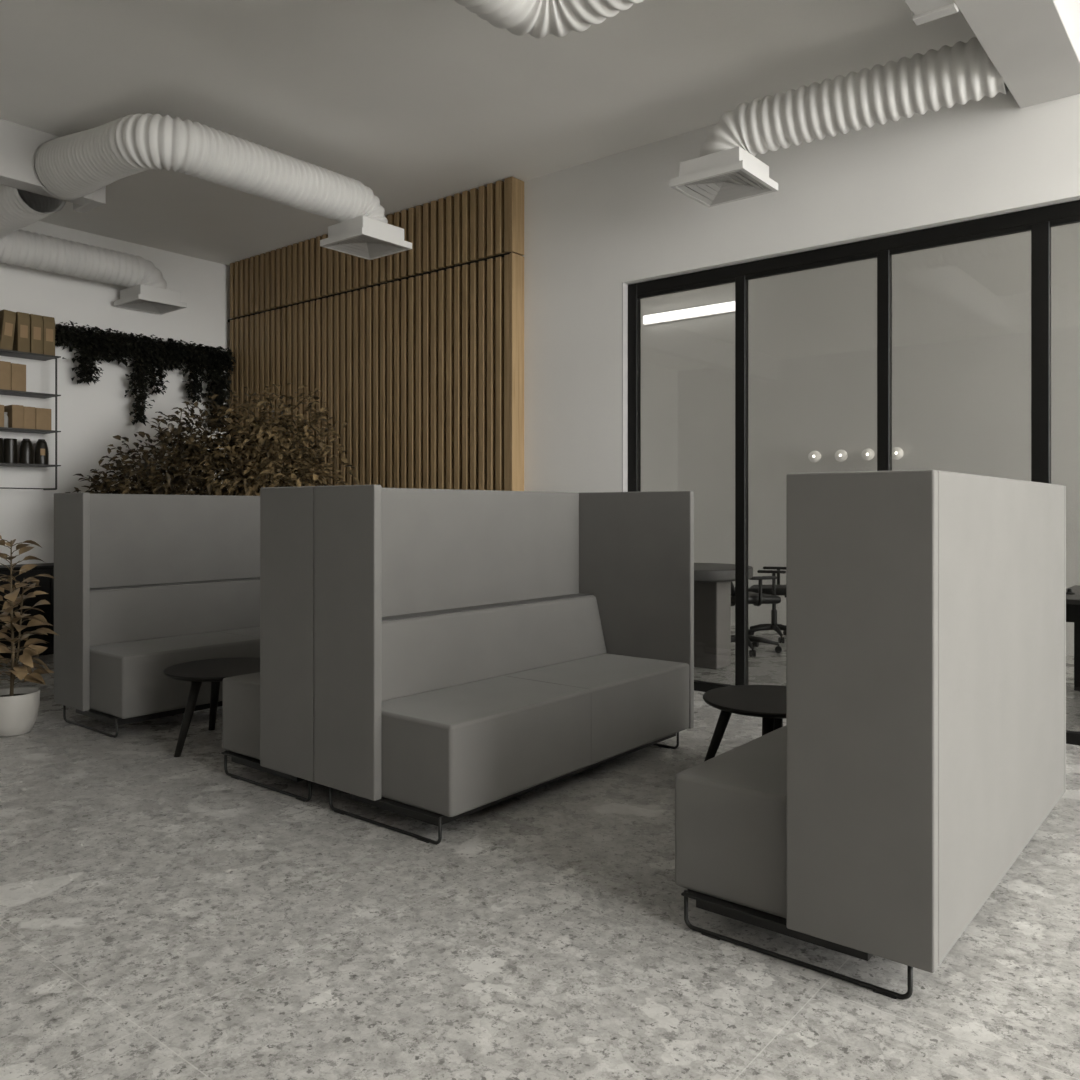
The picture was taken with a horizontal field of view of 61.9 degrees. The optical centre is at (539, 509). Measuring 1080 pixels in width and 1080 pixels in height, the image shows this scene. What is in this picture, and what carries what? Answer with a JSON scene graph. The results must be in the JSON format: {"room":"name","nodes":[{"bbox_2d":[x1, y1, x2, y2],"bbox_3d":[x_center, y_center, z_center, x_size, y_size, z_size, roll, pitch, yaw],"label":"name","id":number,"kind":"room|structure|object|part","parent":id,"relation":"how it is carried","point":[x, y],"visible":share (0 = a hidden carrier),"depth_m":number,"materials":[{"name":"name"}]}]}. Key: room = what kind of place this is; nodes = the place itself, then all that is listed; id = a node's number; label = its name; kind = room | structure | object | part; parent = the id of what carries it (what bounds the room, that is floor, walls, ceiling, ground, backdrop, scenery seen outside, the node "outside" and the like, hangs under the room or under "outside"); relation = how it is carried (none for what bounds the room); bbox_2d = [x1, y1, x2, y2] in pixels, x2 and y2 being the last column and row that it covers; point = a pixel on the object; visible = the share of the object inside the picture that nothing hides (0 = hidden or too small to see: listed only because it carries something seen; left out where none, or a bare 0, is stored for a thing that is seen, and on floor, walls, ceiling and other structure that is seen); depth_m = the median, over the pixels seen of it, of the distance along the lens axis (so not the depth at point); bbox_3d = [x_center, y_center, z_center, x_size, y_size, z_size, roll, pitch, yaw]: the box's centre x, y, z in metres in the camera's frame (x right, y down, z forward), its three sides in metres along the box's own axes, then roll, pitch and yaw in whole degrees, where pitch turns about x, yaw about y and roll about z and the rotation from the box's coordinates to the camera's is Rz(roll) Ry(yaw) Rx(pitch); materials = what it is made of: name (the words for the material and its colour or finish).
{"room":"common room","nodes":[
{"label":"common room","id":0,"kind":"room"},
{"bbox_2d":[0,221,231,564],"bbox_3d":[-5.100,-0.675,7.523,0.200,3.850,12.860,0,0,39],"label":"wall","id":1,"kind":"structure","parent":0,"point":[89,416],"depth_m":8.43,"materials":[{"name":"white paint"}]},
{"bbox_2d":[0,349,60,489],"bbox_3d":[-4.797,-0.770,7.508,0.281,1.184,1.418,0,0,39],"label":"wall shelf","id":2,"kind":"object","parent":1,"relation":"attached to","point":[3,352],"visible":1,"depth_m":7.88,"materials":[{"name":"metal"}]},
{"bbox_2d":[0,438,2,462],"bbox_3d":[-4.644,-0.508,7.688,0.104,0.215,0.104,0,0,39],"label":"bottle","id":3,"kind":"object","parent":2,"relation":"on","point":[1,439],"visible":0.89,"depth_m":7.68,"materials":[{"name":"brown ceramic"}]},
{"bbox_2d":[0,405,3,426],"bbox_3d":[-4.662,-0.798,7.683,0.200,0.191,0.090,0,0,39],"label":"carton","id":4,"kind":"object","parent":2,"relation":"on","point":[1,406],"visible":1,"depth_m":7.64,"materials":[{"name":"brown cardboard"}]},
{"bbox_2d":[0,361,10,389],"bbox_3d":[-4.638,-1.144,7.712,0.200,0.243,0.118,0,0,39],"label":"carton","id":5,"kind":"object","parent":2,"relation":"on","point":[5,367],"visible":0.83,"depth_m":7.66,"materials":[{"name":"brown cardboard"}]},
{"bbox_2d":[4,412,7,426],"bbox_3d":[-4.590,-0.770,7.723,0.048,0.135,0.048,0,0,39],"label":"glass jar","id":6,"kind":"object","parent":2,"relation":"on","point":[5,413],"visible":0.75,"depth_m":7.71,"materials":[{"name":"glass"}]},
{"bbox_2d":[0,309,15,349],"bbox_3d":[-4.612,-1.534,7.742,0.202,0.352,0.131,0,0,39],"label":"kraft bag","id":7,"kind":"object","parent":2,"relation":"on","point":[7,318],"visible":0.93,"depth_m":7.68,"materials":[{"name":"brown paper"}]},
{"bbox_2d":[3,438,16,462],"bbox_3d":[-4.575,-0.508,7.773,0.104,0.215,0.104,0,0,39],"label":"bottle","id":8,"kind":"object","parent":2,"relation":"on","point":[9,444],"visible":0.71,"depth_m":7.73,"materials":[{"name":"brown ceramic"}]},
{"bbox_2d":[4,405,23,427],"bbox_3d":[-4.566,-0.803,7.801,0.200,0.201,0.092,0,0,39],"label":"carton","id":9,"kind":"object","parent":2,"relation":"on","point":[15,413],"visible":0.73,"depth_m":7.74,"materials":[{"name":"brown cardboard"}]},
{"bbox_2d":[11,363,25,390],"bbox_3d":[-4.561,-1.141,7.807,0.200,0.236,0.118,0,0,39],"label":"carton","id":10,"kind":"object","parent":2,"relation":"on","point":[18,371],"visible":0.62,"depth_m":7.74,"materials":[{"name":"brown cardboard"}]},
{"bbox_2d":[13,312,29,352],"bbox_3d":[-4.535,-1.535,7.837,0.202,0.345,0.098,0,0,39],"label":"kraft bag","id":11,"kind":"object","parent":2,"relation":"on","point":[21,342],"visible":0.7,"depth_m":7.77,"materials":[{"name":"brown paper"}]},
{"bbox_2d":[19,439,33,463],"bbox_3d":[-4.493,-0.511,7.874,0.110,0.222,0.110,0,0,39],"label":"bottle","id":12,"kind":"object","parent":2,"relation":"on","point":[26,454],"visible":0.91,"depth_m":7.83,"materials":[{"name":"brown ceramic"}]},
{"bbox_3d":[-4.715,-0.186,7.426,0.010,0.010,1.394,0,0,39],"label":"rail","id":13,"kind":"part","parent":2,"relation":"part of","materials":[{"name":"metal"}]},
{"bbox_2d":[24,406,35,428],"bbox_3d":[-4.506,-0.800,7.874,0.200,0.194,0.096,0,0,39],"label":"carton","id":14,"kind":"object","parent":2,"relation":"on","point":[29,412],"visible":0.58,"depth_m":7.81,"materials":[{"name":"brown cardboard"}]},
{"bbox_2d":[29,314,42,353],"bbox_3d":[-4.468,-1.535,7.920,0.202,0.345,0.098,0,0,39],"label":"kraft bag","id":15,"kind":"object","parent":2,"relation":"on","point":[36,321],"visible":0.69,"depth_m":7.85,"materials":[{"name":"brown paper"}]},
{"bbox_2d":[34,439,48,463],"bbox_3d":[-4.414,-0.513,7.971,0.111,0.225,0.110,0,0,39],"label":"bottle","id":16,"kind":"object","parent":2,"relation":"on","point":[41,455],"visible":0.91,"depth_m":7.93,"materials":[{"name":"brown ceramic"}]},
{"bbox_2d":[36,408,50,429],"bbox_3d":[-4.433,-0.798,7.965,0.200,0.191,0.128,0,0,39],"label":"carton","id":17,"kind":"object","parent":2,"relation":"on","point":[43,416],"visible":0.59,"depth_m":7.90,"materials":[{"name":"brown cardboard"}]},
{"bbox_2d":[42,316,54,355],"bbox_3d":[-4.403,-1.535,8.000,0.202,0.345,0.098,0,0,39],"label":"kraft bag","id":18,"kind":"object","parent":2,"relation":"on","point":[48,322],"visible":0.68,"depth_m":7.94,"materials":[{"name":"brown paper"}]},
{"bbox_3d":[-4.373,-0.761,8.038,0.256,1.168,0.017,0,0,39],"label":"frame","id":19,"kind":"part","parent":2,"relation":"part of","materials":[{"name":"metal"}]},
{"bbox_2d":[55,328,219,352],"bbox_3d":[-3.844,-1.555,8.800,0.138,0.190,1.705,0,0,39],"label":"plant ledge","id":20,"kind":"object","parent":1,"relation":"attached to","point":[70,350],"visible":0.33,"depth_m":8.29,"materials":[{"name":"black paint"}]},
{"bbox_2d":[55,320,116,384],"bbox_3d":[-4.176,-1.429,8.284,0.273,0.586,0.585,0,0,39],"label":"trailing plant","id":21,"kind":"object","parent":20,"relation":"in","point":[88,345],"visible":0.99,"depth_m":8.23,"materials":[{"name":"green plant"}]},
{"bbox_2d":[94,328,159,425],"bbox_3d":[-3.950,-1.258,8.559,0.302,0.904,0.682,0,0,39],"label":"trailing plant","id":22,"kind":"object","parent":20,"relation":"in","point":[137,348],"visible":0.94,"depth_m":8.61,"materials":[{"name":"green plant"}]},
{"bbox_2d":[144,335,194,394],"bbox_3d":[-3.689,-1.412,8.884,0.275,0.598,0.505,0,0,39],"label":"trailing plant","id":23,"kind":"object","parent":20,"relation":"in","point":[170,353],"visible":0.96,"depth_m":8.82,"materials":[{"name":"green plant"}]},
{"bbox_2d":[180,341,235,426],"bbox_3d":[-3.406,-1.264,9.224,0.286,0.884,0.636,0,0,39],"label":"trailing plant","id":24,"kind":"object","parent":20,"relation":"in","point":[216,362],"visible":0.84,"depth_m":9.20,"materials":[{"name":"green plant"}]},
{"bbox_2d":[0,0,976,265],"bbox_3d":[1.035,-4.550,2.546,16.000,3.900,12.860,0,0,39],"label":"ceiling","id":25,"kind":"structure","parent":0,"point":[415,102],"depth_m":5.42,"materials":[{"name":"paint"}]},
{"bbox_2d":[0,118,105,212],"bbox_3d":[-5.340,-2.406,4.058,0.334,0.385,6.575,0,0,39],"label":"duct","id":26,"kind":"object","parent":25,"relation":"attached to","point":[18,143],"visible":0.42,"depth_m":6.09,"materials":[{"name":"white metal"}]},
{"bbox_2d":[0,184,166,288],"bbox_3d":[-4.139,-2.257,7.443,1.312,0.344,2.525,0,0,-4],"label":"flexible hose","id":27,"kind":"object","parent":26,"relation":"attached to","point":[19,208],"visible":0.92,"depth_m":7.77,"materials":[{"name":"white plastic"}]},
{"bbox_2d":[114,284,186,313],"bbox_3d":[-3.719,-2.014,8.591,0.476,0.148,0.476,0,0,39],"label":"air diffuser","id":28,"kind":"object","parent":27,"relation":"attached to","point":[140,297],"visible":1,"depth_m":8.51,"materials":[{"name":"white metal"}]},
{"bbox_2d":[32,113,387,222],"bbox_3d":[-2.211,-2.324,5.990,2.394,0.488,1.245,0,0,-12],"label":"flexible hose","id":29,"kind":"object","parent":26,"relation":"attached to","point":[73,166],"visible":0.99,"depth_m":5.75,"materials":[{"name":"white plastic"}]},
{"bbox_2d":[320,216,411,259],"bbox_3d":[-1.284,-2.014,6.656,0.476,0.148,0.476,0,0,39],"label":"air diffuser","id":30,"kind":"object","parent":29,"relation":"attached to","point":[364,237],"visible":1,"depth_m":6.58,"materials":[{"name":"white metal"}]},
{"bbox_2d":[904,0,1079,107],"bbox_3d":[-0.144,-2.385,1.371,0.513,0.428,8.949,0,0,39],"label":"duct","id":31,"kind":"object","parent":25,"relation":"attached to","point":[1034,45],"visible":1,"depth_m":4.18,"materials":[{"name":"white metal"}]},
{"bbox_2d":[454,0,643,38],"bbox_3d":[-0.592,-2.282,2.318,1.459,0.499,3.614,0,0,39],"label":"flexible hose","id":32,"kind":"object","parent":31,"relation":"attached to","point":[538,18],"visible":1,"depth_m":3.74,"materials":[{"name":"white plastic"}]},
{"bbox_2d":[700,37,1007,156],"bbox_3d":[1.690,-2.272,5.067,1.662,0.365,0.310,0,0,33],"label":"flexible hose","id":33,"kind":"object","parent":31,"relation":"attached to","point":[962,72],"visible":0.91,"depth_m":4.90,"materials":[{"name":"white plastic"}]},
{"bbox_2d":[670,146,777,206],"bbox_3d":[1.114,-2.014,5.438,0.476,0.148,0.476,0,0,39],"label":"air diffuser","id":34,"kind":"object","parent":33,"relation":"attached to","point":[732,174],"visible":1,"depth_m":5.36,"materials":[{"name":"white metal"}]},
{"bbox_2d":[0,626,1079,1079],"bbox_3d":[1.035,1.310,2.546,16.000,0.120,12.860,0,0,39],"label":"floor","id":35,"kind":"structure","parent":0,"point":[164,916],"depth_m":2.55,"materials":[{"name":"concrete"}]},
{"bbox_2d":[0,563,53,658],"bbox_3d":[-4.551,0.865,7.683,0.425,0.770,1.720,0,0,39],"label":"sideboard","id":36,"kind":"object","parent":35,"relation":"on","point":[46,584],"visible":0.29,"depth_m":7.68,"materials":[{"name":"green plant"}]},
{"bbox_3d":[-4.056,0.853,7.997,0.014,0.675,0.552,0,0,39],"label":"door","id":37,"kind":"part","parent":36,"relation":"part of","materials":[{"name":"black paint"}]},
{"bbox_2d":[0,535,58,736],"bbox_3d":[-2.955,0.693,5.079,0.484,1.115,0.456,0,0,39],"label":"potted plant","id":38,"kind":"object","parent":35,"relation":"on","point":[19,706],"visible":1,"depth_m":5.03,"materials":[{"name":"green plant"}]},
{"bbox_3d":[-2.959,0.612,5.089,0.156,0.898,0.270,0,0,-7],"label":"stem","id":39,"kind":"part","parent":38,"relation":"part of","materials":[{"name":"brown plant"}]},
{"bbox_3d":[-2.961,1.134,5.041,0.284,0.232,0.284,0,0,39],"label":"pot","id":40,"kind":"part","parent":38,"relation":"part of","materials":[{"name":"ceramic"}]},
{"bbox_2d":[65,394,245,495],"bbox_3d":[-3.200,0.122,7.685,1.694,2.255,1.256,0,0,22],"label":"plant","id":41,"kind":"object","parent":35,"relation":"on","point":[145,477],"visible":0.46,"depth_m":7.56,"materials":[{"name":"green plant"}]},
{"bbox_2d":[54,492,259,737],"bbox_3d":[-2.010,0.575,5.822,0.765,1.350,1.850,0,0,39],"label":"sofa","id":42,"kind":"object","parent":35,"relation":"on","point":[145,585],"visible":0.51,"depth_m":5.53,"materials":[{"name":"grey fabric"}]},
{"bbox_3d":[-2.728,0.521,5.239,0.385,1.243,0.040,0,0,39],"label":"panel","id":43,"kind":"part","parent":42,"relation":"part of","materials":[{"name":"grey fabric"}]},
{"bbox_3d":[-2.565,1.193,5.125,0.659,0.111,0.013,0,0,39],"label":"sled leg","id":44,"kind":"part","parent":42,"relation":"part of","materials":[{"name":"black metal"}]},
{"bbox_3d":[-2.019,1.163,5.800,0.660,0.045,1.775,0,0,39],"label":"frame","id":45,"kind":"part","parent":42,"relation":"part of","materials":[{"name":"black metal"}]},
{"bbox_3d":[-1.994,0.970,5.808,0.720,0.343,1.766,0,0,39],"label":"seat","id":46,"kind":"part","parent":42,"relation":"part of","materials":[{"name":"grey fabric"}]},
{"bbox_3d":[-2.197,0.640,5.973,0.195,0.320,1.764,0,0,39],"label":"backrest","id":47,"kind":"part","parent":42,"relation":"part of","materials":[{"name":"grey fabric"}]},
{"bbox_3d":[-2.291,0.521,6.049,0.043,1.243,1.768,0,0,39],"label":"panel","id":48,"kind":"part","parent":42,"relation":"part of","materials":[{"name":"grey fabric"}]},
{"bbox_2d":[163,657,259,756],"bbox_3d":[-1.704,1.048,4.846,0.632,0.405,0.641,0,0,39],"label":"coffee table","id":49,"kind":"object","parent":35,"relation":"on","point":[214,671],"visible":0.68,"depth_m":4.74,"materials":[{"name":"black wood"}]},
{"bbox_3d":[-1.808,1.058,4.626,0.051,0.383,0.172,0,0,27],"label":"leg","id":50,"kind":"part","parent":49,"relation":"part of","materials":[{"name":"black wood"}]},
{"bbox_3d":[-1.833,1.058,5.059,0.052,0.383,0.172,0,0,-37],"label":"leg","id":51,"kind":"part","parent":49,"relation":"part of","materials":[{"name":"black wood"}]},
{"bbox_2d":[221,486,314,801],"bbox_3d":[-0.666,0.575,4.731,0.765,1.350,1.850,0,0,39],"label":"sofa","id":52,"kind":"object","parent":35,"relation":"on","point":[268,714],"visible":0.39,"depth_m":3.91,"materials":[{"name":"grey fabric"}]},
{"bbox_3d":[-0.682,0.970,4.745,0.720,0.343,1.766,0,0,39],"label":"seat","id":53,"kind":"part","parent":52,"relation":"part of","materials":[{"name":"grey fabric"}]},
{"bbox_3d":[-0.685,1.163,4.718,0.660,0.045,1.775,0,0,39],"label":"frame","id":54,"kind":"part","parent":52,"relation":"part of","materials":[{"name":"black metal"}]},
{"bbox_3d":[-1.233,1.193,4.045,0.659,0.111,0.013,0,0,39],"label":"sled leg","id":55,"kind":"part","parent":52,"relation":"part of","materials":[{"name":"black metal"}]},
{"bbox_3d":[-1.088,0.521,3.909,0.385,1.243,0.040,0,0,39],"label":"panel","id":56,"kind":"part","parent":52,"relation":"part of","materials":[{"name":"grey fabric"}]},
{"bbox_2d":[184,383,359,495],"bbox_3d":[-2.334,0.078,7.716,1.699,2.344,1.266,0,0,39],"label":"plant","id":57,"kind":"object","parent":35,"relation":"on","point":[281,450],"visible":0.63,"depth_m":7.58,"materials":[{"name":"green plant"}]},
{"bbox_2d":[314,485,693,844],"bbox_3d":[-0.069,0.575,4.247,0.765,1.350,1.850,0,0,39],"label":"sofa","id":58,"kind":"object","parent":35,"relation":"on","point":[475,650],"visible":1,"depth_m":4.14,"materials":[{"name":"grey fabric"}]},
{"bbox_3d":[-0.786,0.521,3.664,0.385,1.243,0.040,0,0,39],"label":"panel","id":59,"kind":"part","parent":58,"relation":"part of","materials":[{"name":"grey fabric"}]},
{"bbox_3d":[-0.623,1.193,3.550,0.659,0.111,0.013,0,0,39],"label":"sled leg","id":60,"kind":"part","parent":58,"relation":"part of","materials":[{"name":"black metal"}]},
{"bbox_3d":[-0.349,0.521,4.474,0.043,1.243,1.768,0,0,39],"label":"panel","id":61,"kind":"part","parent":58,"relation":"part of","materials":[{"name":"grey fabric"}]},
{"bbox_3d":[-0.256,0.640,4.399,0.195,0.320,1.764,0,0,39],"label":"backrest","id":62,"kind":"part","parent":58,"relation":"part of","materials":[{"name":"grey fabric"}]},
{"bbox_3d":[-0.078,1.163,4.225,0.660,0.045,1.775,0,0,39],"label":"frame","id":63,"kind":"part","parent":58,"relation":"part of","materials":[{"name":"black metal"}]},
{"bbox_3d":[-0.052,0.970,4.233,0.720,0.343,1.766,0,0,39],"label":"seat","id":64,"kind":"part","parent":58,"relation":"part of","materials":[{"name":"grey fabric"}]},
{"bbox_3d":[0.501,0.521,4.950,0.764,1.243,0.040,0,0,39],"label":"panel","id":65,"kind":"part","parent":58,"relation":"part of","materials":[{"name":"grey fabric"}]},
{"bbox_3d":[0.467,1.193,4.894,0.659,0.111,0.013,0,0,39],"label":"sled leg","id":66,"kind":"part","parent":58,"relation":"part of","materials":[{"name":"black metal"}]},
{"bbox_2d":[694,563,752,668],"bbox_3d":[1.195,0.850,7.220,1.000,0.800,1.000,0,0,39],"label":"meeting table","id":67,"kind":"object","parent":35,"relation":"on","point":[712,581],"visible":0.41,"depth_m":7.10,"materials":[{"name":"grey laminate"}]},
{"bbox_2d":[703,685,785,760],"bbox_3d":[1.046,1.048,4.044,0.641,0.405,0.641,0,0,39],"label":"coffee table","id":68,"kind":"object","parent":35,"relation":"on","point":[768,702],"visible":0.48,"depth_m":4.06,"materials":[{"name":"black wood"}]},
{"bbox_3d":[0.811,1.058,4.134,0.172,0.383,0.052,0,0,24],"label":"leg","id":69,"kind":"part","parent":68,"relation":"part of","materials":[{"name":"black wood"}]},
{"bbox_3d":[0.956,1.058,3.809,0.051,0.383,0.172,0,0,24],"label":"leg","id":70,"kind":"part","parent":68,"relation":"part of","materials":[{"name":"black wood"}]},
{"bbox_3d":[1.136,1.058,4.279,0.051,0.383,0.172,0,0,24],"label":"leg","id":71,"kind":"part","parent":68,"relation":"part of","materials":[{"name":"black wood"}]},
{"bbox_2d":[731,576,781,656],"bbox_3d":[1.776,0.875,7.957,0.614,0.750,0.641,0,0,-21],"label":"office chair","id":72,"kind":"object","parent":35,"relation":"on","point":[756,599],"visible":0.44,"depth_m":7.76,"materials":[{"name":"black plastic"}]},
{"bbox_3d":[1.568,0.620,7.877,0.169,0.240,0.420,0,0,-21],"label":"backrest","id":73,"kind":"part","parent":72,"relation":"part of","materials":[{"name":"black fabric"}]},
{"bbox_3d":[1.800,0.776,7.965,0.480,0.083,0.480,0,0,-21],"label":"seat","id":74,"kind":"part","parent":72,"relation":"part of","materials":[{"name":"black fabric"}]},
{"bbox_3d":[1.871,0.711,7.724,0.032,0.231,0.101,0,0,-21],"label":"armrest","id":75,"kind":"part","parent":72,"relation":"part of","materials":[{"name":"black plastic"}]},
{"bbox_2d":[748,566,785,642],"bbox_3d":[2.297,0.875,8.731,0.614,0.750,0.641,0,0,19],"label":"office chair","id":76,"kind":"object","parent":35,"relation":"on","point":[773,589],"visible":0.44,"depth_m":8.67,"materials":[{"name":"black plastic"}]},
{"bbox_3d":[2.273,0.776,8.740,0.480,0.083,0.480,0,0,19],"label":"seat","id":77,"kind":"part","parent":76,"relation":"part of","materials":[{"name":"black fabric"}]},
{"bbox_3d":[2.211,0.711,8.497,0.032,0.231,0.101,0,0,19],"label":"armrest","id":78,"kind":"part","parent":76,"relation":"part of","materials":[{"name":"black plastic"}]},
{"bbox_3d":[2.374,0.711,8.970,0.032,0.231,0.101,0,0,19],"label":"armrest","id":79,"kind":"part","parent":76,"relation":"part of","materials":[{"name":"black plastic"}]},
{"bbox_2d":[675,470,1065,999],"bbox_3d":[1.255,0.575,3.173,0.765,1.350,1.850,0,0,39],"label":"sofa","id":80,"kind":"object","parent":35,"relation":"on","point":[920,749],"visible":1,"depth_m":2.42,"materials":[{"name":"grey fabric"}]},
{"bbox_3d":[1.238,0.970,3.187,0.720,0.343,1.766,0,0,39],"label":"seat","id":81,"kind":"part","parent":80,"relation":"part of","materials":[{"name":"grey fabric"}]},
{"bbox_3d":[1.236,1.163,3.160,0.660,0.045,1.775,0,0,39],"label":"frame","id":82,"kind":"part","parent":80,"relation":"part of","materials":[{"name":"black metal"}]},
{"bbox_3d":[0.688,1.193,2.487,0.659,0.111,0.013,0,0,39],"label":"sled leg","id":83,"kind":"part","parent":80,"relation":"part of","materials":[{"name":"black metal"}]},
{"bbox_3d":[0.832,0.521,2.351,0.385,1.243,0.040,0,0,39],"label":"panel","id":84,"kind":"part","parent":80,"relation":"part of","materials":[{"name":"grey fabric"}]},
{"bbox_3d":[1.535,0.521,2.946,0.043,1.243,1.768,0,0,39],"label":"panel","id":85,"kind":"part","parent":80,"relation":"part of","materials":[{"name":"grey fabric"}]},
{"bbox_3d":[1.825,0.521,3.876,0.764,1.243,0.040,0,0,39],"label":"panel","id":86,"kind":"part","parent":80,"relation":"part of","materials":[{"name":"grey fabric"}]},
{"bbox_2d":[1066,585,1079,690],"bbox_3d":[3.931,0.890,5.458,1.370,0.720,1.170,0,0,39],"label":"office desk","id":87,"kind":"object","parent":35,"relation":"on","point":[1072,601],"visible":0.31,"depth_m":6.08,"materials":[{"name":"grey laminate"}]},
{"bbox_2d":[1066,588,1074,594],"bbox_3d":[3.333,0.512,5.665,0.060,0.035,0.060,0,0,39],"label":"clip","id":88,"kind":"object","parent":87,"relation":"on","point":[1069,591],"visible":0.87,"depth_m":5.65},
{"bbox_3d":[3.736,0.905,6.241,0.050,0.689,0.050,0,0,39],"label":"leg","id":89,"kind":"part","parent":87,"relation":"part of","materials":[{"name":"black metal"}]},
{"bbox_2d":[523,89,1079,492],"bbox_3d":[2.862,-2.550,4.799,15.600,7.600,0.160,0,0,39],"label":"wall","id":90,"kind":"structure","parent":0,"point":[592,228],"depth_m":6.17,"materials":[{"name":"white paint"}]},
{"bbox_2d":[227,177,523,494],"bbox_3d":[-1.729,-0.678,8.323,4.018,3.836,0.149,0,0,39],"label":"panel","id":91,"kind":"object","parent":90,"relation":"attached to","point":[420,349],"visible":0.62,"depth_m":7.79,"materials":[{"name":"brown wood"}]},
{"bbox_2d":[622,283,627,491],"bbox_3d":[0.649,-0.200,6.594,0.008,2.900,0.160,0,0,39],"label":"trim","id":92,"kind":"structure","parent":90,"relation":"attached to","point":[624,286],"depth_m":6.55,"materials":[{"name":"grey paint"}]},
{"bbox_2d":[628,200,1079,745],"bbox_3d":[2.966,-0.198,4.725,5.946,2.895,0.055,0,0,39],"label":"glass partition frame","id":93,"kind":"structure","parent":90,"relation":"in","point":[1039,221],"depth_m":5.46,"materials":[{"name":"black metal"}]},
{"bbox_3d":[1.029,-0.187,6.310,0.780,2.750,0.008,0,0,39],"label":"glass pane","id":94,"kind":"part","parent":93,"relation":"part of","materials":[{"name":"clear glass"}]},
{"bbox_2d":[641,222,1079,655],"bbox_3d":[5.023,-2.550,7.463,15.600,7.600,0.200,0,0,39],"label":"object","id":95,"kind":"structure","parent":0,"point":[961,312],"depth_m":8.91,"materials":[{"name":"clear glass"}]},
{"bbox_2d":[643,301,734,325],"bbox_3d":[1.677,-2.190,10.005,1.240,0.110,0.064,0,0,39],"label":"linear light","id":96,"kind":"object","parent":95,"relation":"attached to","point":[728,307],"visible":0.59,"depth_m":9.98,"materials":[{"name":"white plastic"}]},
{"bbox_2d":[809,451,820,462],"bbox_3d":[2.771,-0.537,9.059,0.120,0.120,0.158,0,0,39],"label":"globe lamp","id":97,"kind":"object","parent":95,"relation":"attached to","point":[814,456],"visible":1,"depth_m":9.00,"materials":[{"name":"white glass"}]},
{"bbox_2d":[835,449,847,461],"bbox_3d":[2.980,-0.537,8.889,0.120,0.120,0.158,0,0,39],"label":"globe lamp","id":98,"kind":"object","parent":95,"relation":"attached to","point":[841,455],"visible":1,"depth_m":8.84,"materials":[{"name":"white glass"}]},
{"bbox_2d":[861,448,874,460],"bbox_3d":[3.184,-0.537,8.723,0.120,0.120,0.158,0,0,39],"label":"globe lamp","id":99,"kind":"object","parent":95,"relation":"attached to","point":[867,454],"visible":1,"depth_m":8.67,"materials":[{"name":"white glass"}]},
{"bbox_2d":[892,447,902,459],"bbox_3d":[3.394,-0.537,8.553,0.120,0.120,0.158,0,0,39],"label":"globe lamp","id":100,"kind":"object","parent":95,"relation":"attached to","point":[897,453],"visible":0.92,"depth_m":8.50,"materials":[{"name":"white glass"}]}
]}

